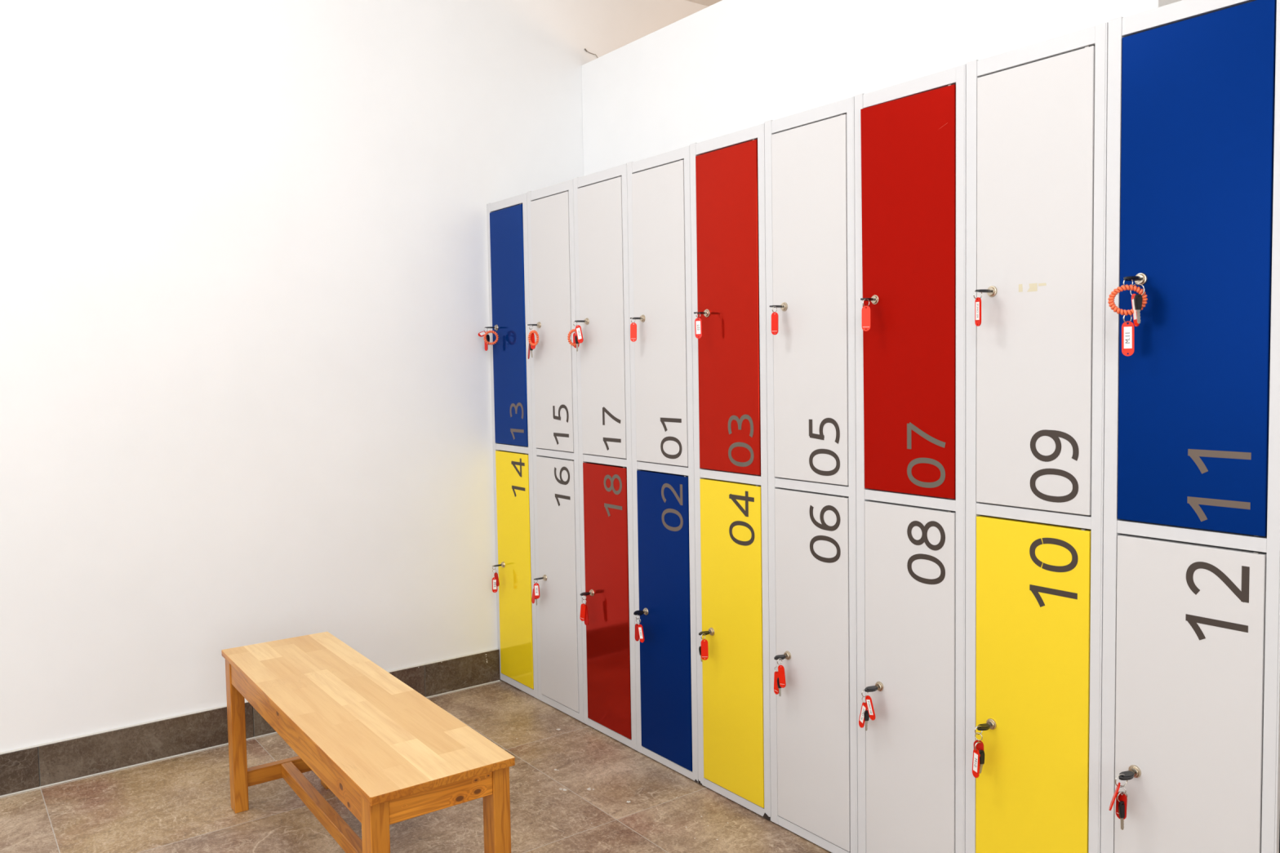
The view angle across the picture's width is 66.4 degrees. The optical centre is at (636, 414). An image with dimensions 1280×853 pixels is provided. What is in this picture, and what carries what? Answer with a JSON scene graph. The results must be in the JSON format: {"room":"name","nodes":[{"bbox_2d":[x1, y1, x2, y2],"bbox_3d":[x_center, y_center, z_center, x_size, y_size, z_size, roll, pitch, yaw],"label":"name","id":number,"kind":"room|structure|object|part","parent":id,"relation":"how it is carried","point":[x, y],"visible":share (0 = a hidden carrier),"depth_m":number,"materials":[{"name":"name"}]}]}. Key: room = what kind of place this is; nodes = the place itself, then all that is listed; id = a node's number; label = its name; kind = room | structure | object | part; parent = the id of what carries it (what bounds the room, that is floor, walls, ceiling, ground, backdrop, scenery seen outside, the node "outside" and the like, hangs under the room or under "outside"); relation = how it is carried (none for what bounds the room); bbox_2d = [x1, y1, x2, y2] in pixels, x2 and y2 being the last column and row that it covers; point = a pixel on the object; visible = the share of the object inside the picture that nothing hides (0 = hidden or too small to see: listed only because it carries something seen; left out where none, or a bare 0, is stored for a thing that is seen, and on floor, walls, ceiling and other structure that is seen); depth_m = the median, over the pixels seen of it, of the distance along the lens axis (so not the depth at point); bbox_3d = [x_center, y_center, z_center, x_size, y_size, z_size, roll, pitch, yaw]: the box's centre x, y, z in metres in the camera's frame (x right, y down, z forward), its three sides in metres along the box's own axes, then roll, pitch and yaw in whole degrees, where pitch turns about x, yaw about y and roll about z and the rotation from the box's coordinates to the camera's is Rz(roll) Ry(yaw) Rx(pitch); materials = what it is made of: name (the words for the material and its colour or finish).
{"room":"changing room","nodes":[
{"label":"changing room","id":0,"kind":"room"},
{"bbox_2d":[0,0,707,782],"bbox_3d":[-1.476,-0.309,3.115,6.650,2.744,0.200,-3,4,-36],"label":"wall","id":1,"kind":"structure","parent":0,"point":[245,375],"depth_m":3.15,"materials":[{"name":"white paint"}]},
{"bbox_2d":[0,648,499,798],"bbox_3d":[-2.213,1.051,2.488,4.198,0.124,0.028,-3,4,-36],"label":"baseboard","id":2,"kind":"structure","parent":1,"relation":"attached to","point":[66,760],"depth_m":3.02,"materials":[{"name":"brown tile"}]},
{"bbox_2d":[0,679,831,852],"bbox_3d":[0.390,1.214,0.691,6.650,0.101,6.416,-3,4,-36],"label":"floor","id":3,"kind":"structure","parent":0,"point":[575,788],"depth_m":2.66,"materials":[{"name":"brown tile"}]},
{"bbox_2d":[221,631,515,852],"bbox_3d":[-0.684,0.876,2.310,0.293,0.437,1.147,-3,4,-35],"label":"wooden bench","id":4,"kind":"object","parent":3,"relation":"on","point":[388,753],"visible":1,"depth_m":2.12,"materials":[{"name":"brown wood"}]},
{"bbox_3d":[-1.092,0.872,2.671,0.036,0.420,0.050,-3,4,-35],"label":"leg","id":5,"kind":"part","parent":4,"relation":"part of","materials":[{"name":"brown wood"}]},
{"bbox_3d":[-0.890,0.861,2.814,0.036,0.420,0.050,-3,4,-35],"label":"leg","id":6,"kind":"part","parent":4,"relation":"part of","materials":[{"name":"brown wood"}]},
{"bbox_3d":[-0.477,0.908,1.806,0.036,0.420,0.050,-3,4,-35],"label":"leg","id":7,"kind":"part","parent":4,"relation":"part of","materials":[{"name":"brown wood"}]},
{"bbox_3d":[-0.276,0.897,1.949,0.036,0.420,0.050,-3,4,-35],"label":"leg","id":8,"kind":"part","parent":4,"relation":"part of","materials":[{"name":"brown wood"}]},
{"bbox_2d":[486,192,537,698],"bbox_3d":[-0.290,0.110,3.697,0.430,1.805,0.297,-3,4,-36],"label":"locker","id":9,"kind":"object","parent":3,"relation":"on","point":[507,219],"visible":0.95,"depth_m":3.56,"materials":[{"name":"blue metal"}]},
{"bbox_2d":[478,326,498,351],"bbox_3d":[-0.544,-0.279,3.595,0.075,0.088,0.060,-1,3,-8],"label":"bunch","id":10,"kind":"object","parent":9,"relation":"attached to","point":[486,337],"visible":1,"depth_m":3.58,"materials":[{"name":"red plastic"}]},
{"bbox_2d":[492,564,502,592],"bbox_3d":[-0.519,0.611,3.645,0.031,0.102,0.044,0,3,11],"label":"bunch","id":11,"kind":"object","parent":9,"relation":"attached to","point":[495,583],"visible":1,"depth_m":3.63,"materials":[{"name":"red plastic"}]},
{"bbox_3d":[-0.460,-0.318,3.559,0.018,0.856,0.241,-3,4,-36],"label":"door","id":12,"kind":"part","parent":9,"relation":"part of","materials":[{"name":"blue metal"}]},
{"bbox_3d":[-0.445,0.563,3.607,0.018,0.849,0.241,-3,4,-36],"label":"door","id":13,"kind":"part","parent":9,"relation":"part of","materials":[{"name":"yellow metal"}]},
{"bbox_2d":[526,178,584,723],"bbox_3d":[-0.114,0.120,3.457,0.430,1.804,0.298,-3,4,-36],"label":"locker","id":14,"kind":"object","parent":3,"relation":"on","point":[550,209],"visible":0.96,"depth_m":3.32,"materials":[{"name":"grey metal"}]},
{"bbox_2d":[527,324,539,359],"bbox_3d":[-0.353,-0.251,3.350,0.039,0.120,0.057,-1,3,-8],"label":"bunch","id":15,"kind":"object","parent":14,"relation":"attached to","point":[532,344],"visible":1,"depth_m":3.33,"materials":[{"name":"red plastic"}]},
{"bbox_2d":[531,577,543,605],"bbox_3d":[-0.347,0.615,3.404,0.049,0.094,0.041,0,3,10],"label":"bunch","id":16,"kind":"object","parent":14,"relation":"attached to","point":[535,593],"visible":1,"depth_m":3.38,"materials":[{"name":"red plastic"}]},
{"bbox_3d":[-0.281,-0.307,3.317,0.018,0.856,0.241,-3,4,-36],"label":"door","id":17,"kind":"part","parent":14,"relation":"part of","materials":[{"name":"white metal"}]},
{"bbox_3d":[-0.267,0.574,3.365,0.018,0.849,0.241,-3,4,-36],"label":"door","id":18,"kind":"part","parent":14,"relation":"part of","materials":[{"name":"white metal"}]},
{"bbox_2d":[573,163,636,751],"bbox_3d":[0.063,0.130,3.217,0.430,1.804,0.296,-3,4,-36],"label":"locker","id":19,"kind":"object","parent":3,"relation":"on","point":[600,197],"visible":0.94,"depth_m":3.08,"materials":[{"name":"grey metal"}]},
{"bbox_2d":[567,320,586,351],"bbox_3d":[-0.192,-0.251,3.114,0.057,0.099,0.051,0,3,9],"label":"bunch","id":20,"kind":"object","parent":19,"relation":"attached to","point":[578,337],"visible":1,"depth_m":3.11,"materials":[{"name":"red plastic"}]},
{"bbox_2d":[579,591,591,625],"bbox_3d":[-0.166,0.628,3.164,0.032,0.101,0.045,0,3,12],"label":"bunch","id":21,"kind":"object","parent":19,"relation":"attached to","point":[584,608],"visible":1,"depth_m":3.15,"materials":[{"name":"red plastic"}]},
{"bbox_3d":[-0.105,-0.297,3.077,0.018,0.856,0.241,-3,4,-36],"label":"door","id":22,"kind":"part","parent":19,"relation":"part of","materials":[{"name":"white metal"}]},
{"bbox_3d":[-0.090,0.584,3.125,0.018,0.849,0.241,-3,4,-36],"label":"door","id":23,"kind":"part","parent":19,"relation":"part of","materials":[{"name":"red metal"}]},
{"bbox_2d":[626,145,698,782],"bbox_3d":[0.239,0.141,2.979,0.430,1.802,0.295,-3,4,-36],"label":"locker","id":24,"kind":"object","parent":3,"relation":"on","point":[659,186],"visible":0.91,"depth_m":2.84,"materials":[{"name":"grey metal"}]},
{"bbox_2d":[630,317,640,342],"bbox_3d":[-0.002,-0.250,2.878,0.024,0.072,0.042,1,3,26],"label":"bunch","id":25,"kind":"object","parent":24,"relation":"attached to","point":[633,326],"visible":1,"depth_m":2.86,"materials":[{"name":"red plastic"}]},
{"bbox_2d":[633,610,644,642],"bbox_3d":[0.009,0.634,2.919,0.034,0.089,0.061,-1,3,4],"label":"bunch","id":26,"kind":"object","parent":24,"relation":"attached to","point":[639,635],"visible":1,"depth_m":2.92,"materials":[{"name":"red plastic"}]},
{"bbox_3d":[0.072,-0.285,2.838,0.018,0.856,0.241,-3,4,-36],"label":"door","id":27,"kind":"part","parent":24,"relation":"part of","materials":[{"name":"white metal"}]},
{"bbox_3d":[0.087,0.596,2.886,0.018,0.849,0.241,-3,4,-36],"label":"door","id":28,"kind":"part","parent":24,"relation":"part of","materials":[{"name":"blue metal"}]},
{"bbox_2d":[689,123,771,821],"bbox_3d":[0.414,0.151,2.741,0.430,1.802,0.293,-3,4,-36],"label":"locker","id":29,"kind":"object","parent":3,"relation":"on","point":[727,171],"visible":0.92,"depth_m":2.61,"materials":[{"name":"red metal"}]},
{"bbox_2d":[693,311,706,338],"bbox_3d":[0.171,-0.241,2.642,0.026,0.072,0.043,0,3,22],"label":"bunch","id":30,"kind":"object","parent":29,"relation":"attached to","point":[698,323],"visible":1,"depth_m":2.62,"materials":[{"name":"red plastic"}]},
{"bbox_2d":[698,631,710,662],"bbox_3d":[0.187,0.638,2.685,0.029,0.080,0.047,0,3,16],"label":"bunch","id":31,"kind":"object","parent":29,"relation":"attached to","point":[704,649],"visible":1,"depth_m":2.66,"materials":[{"name":"red plastic"}]},
{"bbox_3d":[0.247,-0.275,2.600,0.018,0.856,0.241,-3,4,-36],"label":"door","id":32,"kind":"part","parent":29,"relation":"part of","materials":[{"name":"red metal"}]},
{"bbox_3d":[0.262,0.606,2.648,0.018,0.849,0.241,-3,4,-36],"label":"door","id":33,"kind":"part","parent":29,"relation":"part of","materials":[{"name":"yellow metal"}]},
{"bbox_2d":[764,96,857,852],"bbox_3d":[0.587,0.160,2.505,0.430,1.802,0.291,-3,4,-36],"label":"locker","id":34,"kind":"object","parent":3,"relation":"on","point":[810,154],"visible":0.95,"depth_m":2.37,"materials":[{"name":"grey metal"}]},
{"bbox_2d":[769,305,782,334],"bbox_3d":[0.345,-0.233,2.406,0.024,0.073,0.043,1,4,28],"label":"bunch","id":35,"kind":"object","parent":34,"relation":"attached to","point":[775,315],"visible":1,"depth_m":2.39,"materials":[{"name":"red plastic"}]},
{"bbox_2d":[773,654,786,696],"bbox_3d":[0.359,0.654,2.446,0.033,0.097,0.053,0,3,13],"label":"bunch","id":36,"kind":"object","parent":34,"relation":"attached to","point":[780,682],"visible":1,"depth_m":2.44,"materials":[{"name":"red plastic"}]},
{"bbox_3d":[0.358,0.693,2.439,0.007,0.021,0.003,-3,3,-27],"label":"key blade","id":37,"kind":"part","parent":36,"relation":"part of","materials":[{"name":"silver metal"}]},
{"bbox_3d":[0.421,-0.266,2.363,0.018,0.856,0.241,-3,4,-36],"label":"door","id":38,"kind":"part","parent":34,"relation":"part of","materials":[{"name":"white metal"}]},
{"bbox_3d":[0.436,0.615,2.411,0.018,0.849,0.241,-3,4,-36],"label":"door","id":39,"kind":"part","parent":34,"relation":"part of","materials":[{"name":"white metal"}]},
{"bbox_2d":[854,63,966,852],"bbox_3d":[0.761,0.171,2.269,0.430,1.801,0.293,-3,4,-36],"label":"locker","id":40,"kind":"object","parent":3,"relation":"on","point":[910,136],"visible":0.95,"depth_m":2.13,"materials":[{"name":"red metal"}]},
{"bbox_2d":[860,297,874,331],"bbox_3d":[0.514,-0.223,2.176,0.024,0.074,0.043,1,4,28],"label":"bunch","id":41,"kind":"object","parent":40,"relation":"attached to","point":[866,313],"visible":1,"depth_m":2.16,"materials":[{"name":"red plastic"}]},
{"bbox_2d":[858,685,878,730],"bbox_3d":[0.524,0.668,2.219,0.045,0.098,0.048,0,3,24],"label":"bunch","id":42,"kind":"object","parent":40,"relation":"attached to","point":[865,714],"visible":1,"depth_m":2.21,"materials":[{"name":"red plastic"}]},
{"bbox_3d":[0.522,0.705,2.217,0.007,0.024,0.003,-2,3,-21],"label":"key blade","id":43,"kind":"part","parent":42,"relation":"part of","materials":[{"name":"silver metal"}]},
{"bbox_3d":[0.591,-0.255,2.126,0.026,0.856,0.241,-3,4,-36],"label":"door","id":44,"kind":"part","parent":40,"relation":"part of","materials":[{"name":"red metal"}]},
{"bbox_3d":[0.610,0.626,2.176,0.018,0.849,0.241,-3,4,-36],"label":"door","id":45,"kind":"part","parent":40,"relation":"part of","materials":[{"name":"white metal"}]},
{"bbox_2d":[964,22,1107,852],"bbox_3d":[0.935,0.181,2.033,0.430,1.801,0.292,-3,4,-36],"label":"locker","id":46,"kind":"object","parent":3,"relation":"on","point":[1036,155],"visible":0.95,"depth_m":1.89,"materials":[{"name":"grey metal"}]},
{"bbox_2d":[972,723,991,777],"bbox_3d":[0.705,0.683,1.986,0.044,0.108,0.023,-2,3,-15],"label":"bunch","id":47,"kind":"object","parent":46,"relation":"attached to","point":[978,762],"visible":1,"depth_m":1.98,"materials":[{"name":"red plastic"}]},
{"bbox_3d":[0.698,0.717,1.979,0.008,0.022,0.006,-2,3,-11],"label":"key blade","id":48,"kind":"part","parent":47,"relation":"part of","materials":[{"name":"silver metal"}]},
{"bbox_2d":[973,288,991,326],"bbox_3d":[0.688,-0.212,1.940,0.046,0.073,0.022,-3,4,-36],"label":"bunch","id":49,"kind":"object","parent":46,"relation":"attached to","point":[978,300],"visible":1,"depth_m":1.93,"materials":[{"name":"red plastic"}]},
{"bbox_3d":[0.784,0.637,1.939,0.018,0.849,0.241,-3,4,-36],"label":"door","id":50,"kind":"part","parent":46,"relation":"part of","materials":[{"name":"yellow metal"}]},
{"bbox_3d":[0.769,-0.245,1.892,0.018,0.856,0.241,-3,4,-36],"label":"door","id":51,"kind":"part","parent":46,"relation":"part of","materials":[{"name":"white metal"}]},
{"bbox_2d":[1100,0,1279,852],"bbox_3d":[1.109,0.191,1.798,0.430,1.801,0.292,-3,4,-36],"label":"locker","id":52,"kind":"object","parent":3,"relation":"on","point":[1191,647],"visible":0.94,"depth_m":1.66,"materials":[{"name":"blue metal"}]},
{"bbox_2d":[1108,770,1134,830],"bbox_3d":[0.873,0.691,1.757,0.047,0.101,0.036,-3,4,-36],"label":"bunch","id":53,"kind":"object","parent":52,"relation":"attached to","point":[1121,800],"visible":1,"depth_m":1.74,"materials":[{"name":"red plastic"}]},
{"bbox_3d":[0.868,0.731,1.747,0.007,0.022,0.002,-1,3,-9],"label":"key blade","id":54,"kind":"part","parent":53,"relation":"part of","materials":[{"name":"silver metal"}]},
{"bbox_2d":[1107,275,1147,355],"bbox_3d":[0.860,-0.171,1.701,0.054,0.138,0.057,-3,4,-36],"label":"bunch","id":55,"kind":"object","parent":52,"relation":"attached to","point":[1139,301],"visible":1,"depth_m":1.70,"materials":[{"name":"red plastic"}]},
{"bbox_3d":[0.858,-0.168,1.670,0.007,0.024,0.003,-1,3,-8],"label":"key blade","id":56,"kind":"part","parent":55,"relation":"part of","materials":[{"name":"silver metal"}]},
{"bbox_3d":[0.957,0.646,1.704,0.018,0.849,0.241,-3,4,-36],"label":"door","id":57,"kind":"part","parent":52,"relation":"part of","materials":[{"name":"white metal"}]},
{"bbox_3d":[0.942,-0.235,1.656,0.018,0.856,0.241,-3,4,-36],"label":"door","id":58,"kind":"part","parent":52,"relation":"part of","materials":[{"name":"blue metal"}]},
{"bbox_2d":[686,0,721,6],"bbox_3d":[0.342,-1.625,0.537,6.650,0.100,6.416,-3,4,-36],"label":"ceiling","id":59,"kind":"structure","parent":0,"point":[706,2],"depth_m":4.20,"materials":[{"name":"white paint"}]},
{"bbox_2d":[581,0,1181,176],"bbox_3d":[0.514,-0.160,3.071,0.120,2.384,2.240,-3,4,-36],"label":"wall","id":60,"kind":"structure","parent":0,"point":[725,67],"depth_m":3.00,"materials":[{"name":"white paint"}]}
]}

